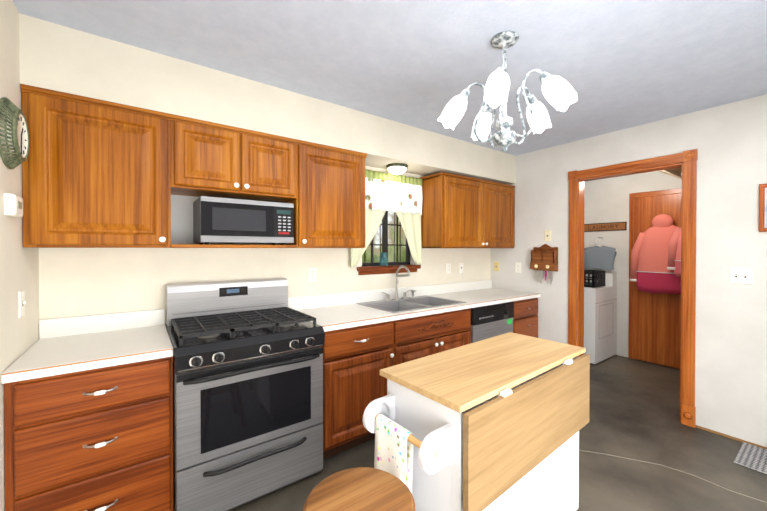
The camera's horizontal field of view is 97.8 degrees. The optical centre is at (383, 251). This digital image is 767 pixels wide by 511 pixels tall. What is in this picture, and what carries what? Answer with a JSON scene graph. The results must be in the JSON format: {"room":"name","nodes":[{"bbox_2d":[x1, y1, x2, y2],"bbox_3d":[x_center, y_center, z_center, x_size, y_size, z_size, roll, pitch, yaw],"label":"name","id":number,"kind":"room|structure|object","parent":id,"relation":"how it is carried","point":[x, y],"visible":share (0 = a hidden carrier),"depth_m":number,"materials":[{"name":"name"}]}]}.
{"room":"kitchen","nodes":[
{"label":"kitchen","id":0,"kind":"room"},
{"bbox_2d":[0,0,38,510],"bbox_3d":[-0.794,0.161,0.255,0.120,2.467,3.750,0,1,-36],"label":"wall","id":1,"kind":"structure","parent":0,"point":[19,271],"depth_m":1.42,"materials":[{"name":"paint"}]},
{"bbox_2d":[4,193,22,216],"bbox_3d":[-1.534,-0.190,1.390,0.034,0.086,0.116,0,1,-36],"label":"thermostat","id":2,"kind":"object","parent":1,"relation":"attached to","point":[13,205],"visible":1,"depth_m":1.35,"materials":[{"name":"white plastic"}]},
{"bbox_2d":[0,97,28,168],"bbox_3d":[-1.526,-0.483,1.387,0.046,0.286,0.286,0,1,-36],"label":"wall clock","id":3,"kind":"object","parent":1,"relation":"attached to","point":[14,138],"visible":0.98,"depth_m":1.33,"materials":[{"name":"metal"}]},
{"bbox_2d":[18,290,25,317],"bbox_3d":[-1.640,0.237,1.524,0.016,0.116,0.072,0,1,-36],"label":"light switch","id":4,"kind":"object","parent":1,"relation":"attached to","point":[21,298],"visible":0.96,"depth_m":1.51,"materials":[{"name":"white plastic"}]},
{"bbox_2d":[21,84,184,247],"bbox_3d":[-1.500,-0.394,1.841,0.619,0.747,0.344,0,1,-36],"label":"upper cabinet","id":5,"kind":"object","parent":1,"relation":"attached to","point":[97,173],"depth_m":1.68,"materials":[{"name":"brown wood"}]},
{"bbox_2d":[39,166,490,323],"bbox_3d":[-0.301,0.138,3.017,4.184,2.467,0.120,0,1,-36],"label":"wall","id":6,"kind":"structure","parent":0,"point":[74,282],"depth_m":2.24,"materials":[{"name":"paint"}]},
{"bbox_2d":[181,116,244,247],"bbox_3d":[-1.153,-0.396,2.096,0.410,0.747,0.344,0,1,-36],"label":"upper cabinet","id":7,"kind":"object","parent":6,"relation":"attached to","point":[214,152],"depth_m":2.01,"materials":[{"name":"brown wood"}]},
{"bbox_2d":[245,129,304,247],"bbox_3d":[-0.822,-0.398,2.339,0.410,0.747,0.344,0,1,-36],"label":"upper cabinet","id":8,"kind":"object","parent":6,"relation":"attached to","point":[274,164],"depth_m":2.23,"materials":[{"name":"brown wood"}]},
{"bbox_2d":[193,196,293,244],"bbox_3d":[-0.932,-0.185,2.237,0.558,0.278,0.327,0,1,-36],"label":"microwave","id":9,"kind":"object","parent":8,"relation":"in","point":[221,220],"visible":0.96,"depth_m":2.08,"materials":[{"name":"grey"}]},
{"bbox_2d":[308,267,316,281],"bbox_3d":[-0.579,0.189,2.734,0.072,0.116,0.008,0,1,-36],"label":"outlet","id":10,"kind":"object","parent":6,"relation":"attached to","point":[312,274],"visible":1,"depth_m":2.73,"materials":[{"name":"white plastic"}]},
{"bbox_2d":[305,141,366,247],"bbox_3d":[-0.478,-0.400,2.591,0.611,0.747,0.344,0,1,-36],"label":"upper cabinet","id":11,"kind":"object","parent":6,"relation":"attached to","point":[334,176],"depth_m":2.47,"materials":[{"name":"brown wood"}]},
{"bbox_2d":[362,211,409,265],"bbox_3d":[0.014,-0.263,3.257,0.620,0.795,0.040,0,1,-36],"label":"window","id":12,"kind":"structure","parent":6,"relation":"attached to","point":[385,234],"depth_m":3.26,"materials":[{"name":"black"}]},
{"bbox_2d":[351,169,421,266],"bbox_3d":[0.048,-0.296,3.131,0.845,0.866,0.062,0,1,-36],"label":"curtain valance","id":13,"kind":"object","parent":6,"relation":"attached to","point":[400,196],"visible":0.79,"depth_m":3.16,"materials":[{"name":"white fabric"}]},
{"bbox_2d":[357,265,420,274],"bbox_3d":[0.055,0.173,3.205,0.730,0.075,0.100,0,1,-36],"label":"window sill","id":14,"kind":"structure","parent":6,"relation":"attached to","point":[368,270],"depth_m":3.13,"materials":[{"name":"brown wood"}]},
{"bbox_2d":[379,252,387,265],"bbox_3d":[0.002,0.072,3.158,0.080,0.125,0.080,0,1,-36],"label":"jar","id":15,"kind":"object","parent":14,"relation":"on","point":[383,259],"visible":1,"depth_m":3.13,"materials":[{"name":"teal glass"}]},
{"bbox_2d":[446,263,450,273],"bbox_3d":[0.719,0.186,3.687,0.072,0.116,0.008,0,1,-36],"label":"outlet","id":16,"kind":"object","parent":6,"relation":"attached to","point":[448,268],"visible":1,"depth_m":3.68,"materials":[{"name":"white plastic"}]},
{"bbox_2d":[459,263,462,277],"bbox_3d":[0.894,0.232,3.802,0.072,0.209,0.030,0,1,-36],"label":"phone jack","id":17,"kind":"object","parent":6,"relation":"attached to","point":[460,267],"visible":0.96,"depth_m":3.80,"materials":[{"name":"white plastic"}]},
{"bbox_2d":[421,172,514,247],"bbox_3d":[0.952,-0.394,3.623,1.195,0.718,0.374,0,1,-36],"label":"upper cabinet","id":18,"kind":"object","parent":6,"relation":"attached to","point":[459,211],"visible":0.96,"depth_m":3.36,"materials":[{"name":"brown wood"}]},
{"bbox_2d":[13,0,766,155],"bbox_3d":[1.359,-1.137,2.061,5.740,0.100,4.370,0,1,-36],"label":"ceiling","id":19,"kind":"structure","parent":0,"point":[617,65],"depth_m":1.79,"materials":[{"name":"white paint"}]},
{"bbox_2d":[19,13,515,184],"bbox_3d":[-0.166,-0.935,2.825,3.944,0.317,0.336,0,1,-36],"label":"soffit","id":20,"kind":"structure","parent":19,"relation":"attached to","point":[56,57],"depth_m":2.03,"materials":[{"name":"paint"}]},
{"bbox_2d":[386,163,407,174],"bbox_3d":[0.123,-0.739,3.037,0.200,0.078,0.200,0,1,-36],"label":"dome light","id":21,"kind":"object","parent":20,"relation":"attached to","point":[396,168],"visible":1,"depth_m":2.97,"materials":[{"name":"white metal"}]},
{"bbox_2d":[438,31,576,152],"bbox_3d":[0.636,-0.795,1.704,0.639,0.579,0.642,0,1,-36],"label":"chandelier","id":22,"kind":"object","parent":19,"relation":"hanging from","point":[559,92],"visible":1,"depth_m":1.69,"materials":[{"name":"glass"}]},
{"bbox_2d":[230,355,766,510],"bbox_3d":[1.359,1.428,2.082,5.740,0.102,4.370,0,1,-36],"label":"floor","id":23,"kind":"structure","parent":0,"point":[634,408],"depth_m":2.22,"materials":[{"name":"concrete"}]},
{"bbox_2d":[4,356,173,510],"bbox_3d":[-1.428,0.946,1.706,0.563,0.873,0.664,0,1,-36],"label":"base cabinet","id":24,"kind":"object","parent":23,"relation":"on","point":[99,439],"visible":0.98,"depth_m":1.46,"materials":[{"name":"brown wood"}]},
{"bbox_2d":[1,309,172,383],"bbox_3d":[-1.436,0.438,1.714,0.563,0.140,0.635,0,1,-36],"label":"countertop","id":25,"kind":"structure","parent":24,"relation":"on","point":[65,345],"depth_m":1.69,"materials":[{"name":"laminate"}]},
{"bbox_2d":[165,278,324,510],"bbox_3d":[-0.861,0.793,2.070,0.777,1.172,0.729,0,1,-36],"label":"stove","id":26,"kind":"object","parent":23,"relation":"on","point":[247,391],"visible":1,"depth_m":1.83,"materials":[{"name":"silver metal"}]},
{"bbox_2d":[303,467,414,510],"bbox_3d":[-0.071,1.065,0.992,0.330,0.653,0.330,0,1,-36],"label":"stool","id":27,"kind":"object","parent":23,"relation":"on","point":[362,489],"visible":1,"depth_m":1.02,"materials":[{"name":"brown wood"}]},
{"bbox_2d":[321,320,400,458],"bbox_3d":[-0.325,0.939,2.537,0.631,0.872,0.629,0,1,-36],"label":"base cabinet","id":28,"kind":"object","parent":23,"relation":"on","point":[356,359],"depth_m":2.25,"materials":[{"name":"brown wood"}]},
{"bbox_2d":[401,308,470,362],"bbox_3d":[0.235,0.936,2.949,0.920,0.872,0.629,0,1,-36],"label":"base cabinet","id":29,"kind":"object","parent":23,"relation":"on","point":[421,336],"depth_m":2.69,"materials":[{"name":"brown wood"}]},
{"bbox_2d":[288,280,539,331],"bbox_3d":[0.466,0.427,3.111,2.592,0.140,0.635,0,1,-36],"label":"countertop","id":30,"kind":"structure","parent":29,"relation":"on","point":[332,312],"depth_m":2.86,"materials":[{"name":"laminate"}]},
{"bbox_2d":[356,265,466,312],"bbox_3d":[0.251,0.378,2.965,0.828,0.499,0.538,0,1,-36],"label":"sink","id":31,"kind":"object","parent":30,"relation":"in","point":[396,304],"visible":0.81,"depth_m":3.06,"materials":[{"name":"silver metal"}]},
{"bbox_2d":[363,332,589,510],"bbox_3d":[0.456,0.934,1.487,1.123,0.900,0.484,0,1,-36],"label":"island cart","id":32,"kind":"object","parent":23,"relation":"on","point":[497,423],"visible":0.98,"depth_m":1.26,"materials":[{"name":"brown wood"}]},
{"bbox_2d":[374,414,413,492],"bbox_3d":[0.034,0.858,1.206,0.065,0.478,0.172,0,1,-36],"label":"towel","id":33,"kind":"object","parent":32,"relation":"hanging from","point":[393,455],"depth_m":1.18,"materials":[{"name":"white fabric"}]},
{"bbox_2d":[471,302,513,342],"bbox_3d":[0.870,0.927,3.395,0.624,0.859,0.628,0,1,-36],"label":"dishwasher","id":34,"kind":"object","parent":23,"relation":"on","point":[490,321],"visible":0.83,"depth_m":3.12,"materials":[{"name":"silver metal"}]},
{"bbox_2d":[512,297,537,337],"bbox_3d":[1.320,0.929,3.729,0.489,0.873,0.656,0,1,-36],"label":"base cabinet","id":35,"kind":"object","parent":23,"relation":"on","point":[525,319],"visible":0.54,"depth_m":3.48,"materials":[{"name":"brown wood"}]},
{"bbox_2d":[584,272,616,363],"bbox_3d":[2.587,0.820,4.450,0.650,1.080,0.678,0,1,-36],"label":"washer","id":36,"kind":"object","parent":23,"relation":"on","point":[600,324],"visible":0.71,"depth_m":4.10,"materials":[{"name":"white metal"}]},
{"bbox_2d":[584,270,604,287],"bbox_3d":[2.572,0.338,4.272,0.340,0.193,0.340,0,1,-36],"label":"crate","id":37,"kind":"object","parent":36,"relation":"on","point":[600,274],"visible":0.56,"depth_m":4.12,"materials":[{"name":"black plastic"}]},
{"bbox_2d":[734,442,766,473],"bbox_3d":[2.635,1.376,2.026,0.372,0.008,0.670,0,1,-36],"label":"mat","id":38,"kind":"object","parent":23,"relation":"on","point":[751,456],"visible":1,"depth_m":2.23,"materials":[{"name":"grey fabric"}]},
{"bbox_2d":[491,94,766,446],"bbox_3d":[2.482,0.141,2.660,0.120,2.467,3.750,0,1,-36],"label":"wall","id":39,"kind":"structure","parent":0,"point":[728,141],"depth_m":2.55,"materials":[{"name":"paint"}]},
{"bbox_2d":[494,262,498,270],"bbox_3d":[1.370,0.183,4.065,0.008,0.116,0.072,0,1,-36],"label":"switch plate","id":40,"kind":"object","parent":39,"relation":"attached to","point":[496,266],"visible":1,"depth_m":4.06,"materials":[{"name":"beige plastic"}]},
{"bbox_2d":[515,262,520,272],"bbox_3d":[1.542,0.185,3.831,0.008,0.116,0.072,0,1,-36],"label":"electrical outlet","id":41,"kind":"object","parent":39,"relation":"attached to","point":[517,267],"visible":1,"depth_m":3.83,"materials":[{"name":"white plastic"}]},
{"bbox_2d":[530,244,557,284],"bbox_3d":[1.701,0.134,3.552,0.081,0.427,0.264,0,1,-36],"label":"key holder","id":42,"kind":"object","parent":39,"relation":"attached to","point":[544,257],"visible":1,"depth_m":3.53,"materials":[{"name":"brown wood"}]},
{"bbox_2d":[544,230,550,240],"bbox_3d":[1.743,-0.168,3.554,0.008,0.116,0.072,0,1,-36],"label":"jack","id":43,"kind":"object","parent":39,"relation":"attached to","point":[547,235],"visible":1,"depth_m":3.55,"materials":[{"name":"beige plastic"}]},
{"bbox_2d":[568,149,697,427],"bbox_3d":[2.200,0.287,3.028,0.176,2.170,0.961,0,1,-36],"label":"door frame","id":44,"kind":"structure","parent":39,"relation":"attached to","point":[686,161],"depth_m":2.69,"materials":[{"name":"brown wood"}]},
{"bbox_2d":[696,425,766,448],"bbox_3d":[2.992,1.372,1.870,0.004,0.018,1.856,0,1,-36],"label":"baseboard","id":45,"kind":"structure","parent":39,"relation":"attached to","point":[727,436],"depth_m":2.47,"materials":[{"name":"brown wood"}]},
{"bbox_2d":[729,268,752,284],"bbox_3d":[2.578,0.177,2.414,0.016,0.116,0.116,0,1,-36],"label":"double light switch","id":46,"kind":"object","parent":39,"relation":"attached to","point":[740,275],"visible":1,"depth_m":2.41,"materials":[{"name":"white plastic"}]},
{"bbox_2d":[759,184,766,231],"bbox_3d":[2.728,-0.302,2.200,0.022,0.330,0.344,0,1,-36],"label":"picture frame","id":47,"kind":"object","parent":39,"relation":"attached to","point":[762,207],"visible":1,"depth_m":2.32,"materials":[{"name":"brown wood"}]},
{"bbox_2d":[584,171,681,356],"bbox_3d":[3.248,0.128,4.246,0.120,2.467,3.100,0,1,-36],"label":"wall","id":48,"kind":"structure","parent":0,"point":[606,200],"depth_m":4.37,"materials":[{"name":"white paint"}]},
{"bbox_2d":[584,237,616,269],"bbox_3d":[2.888,0.024,4.465,0.200,0.435,0.430,0,1,-36],"label":"shirt","id":49,"kind":"object","parent":48,"relation":"hanging from","point":[600,257],"visible":0.88,"depth_m":4.39,"materials":[{"name":"grey fabric"}]},
{"bbox_2d":[584,222,626,231],"bbox_3d":[2.963,-0.331,4.511,0.020,0.110,0.530,0,1,-36],"label":"sign","id":50,"kind":"object","parent":48,"relation":"attached to","point":[612,226],"visible":0.98,"depth_m":4.48,"materials":[{"name":"brown wood"}]},
{"bbox_2d":[628,188,681,358],"bbox_3d":[3.416,0.316,3.900,0.018,2.098,0.936,0,1,-36],"label":"door frame","id":51,"kind":"structure","parent":48,"relation":"attached to","point":[632,196],"depth_m":4.25,"materials":[{"name":"brown wood"}]},
{"bbox_2d":[633,193,681,368],"bbox_3d":[3.375,0.341,3.870,0.110,2.023,0.820,0,1,-36],"label":"laundry door","id":52,"kind":"structure","parent":48,"relation":"in","point":[656,328],"depth_m":4.03,"materials":[{"name":"brown wood"}]},
{"bbox_2d":[630,214,680,293],"bbox_3d":[3.295,0.019,3.768,0.274,0.954,0.923,0,1,-36],"label":"jacket","id":53,"kind":"object","parent":52,"relation":"hanging from","point":[655,266],"visible":0.65,"depth_m":3.90,"materials":[{"name":"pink fabric"}]},
{"bbox_2d":[659,167,681,178],"bbox_3d":[3.059,-0.913,3.180,1.436,0.367,1.380,0,1,-36],"label":"ceiling","id":54,"kind":"structure","parent":0,"point":[675,172],"depth_m":3.13,"materials":[{"name":"beige paint"}]},
{"label":"outside","id":55,"kind":"structure","parent":0,"visible":0},
{"bbox_2d":[362,211,405,262],"bbox_3d":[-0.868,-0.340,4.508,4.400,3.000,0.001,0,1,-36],"label":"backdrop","id":56,"kind":"structure","parent":55,"point":[368,253],"depth_m":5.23,"materials":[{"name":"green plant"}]}
]}

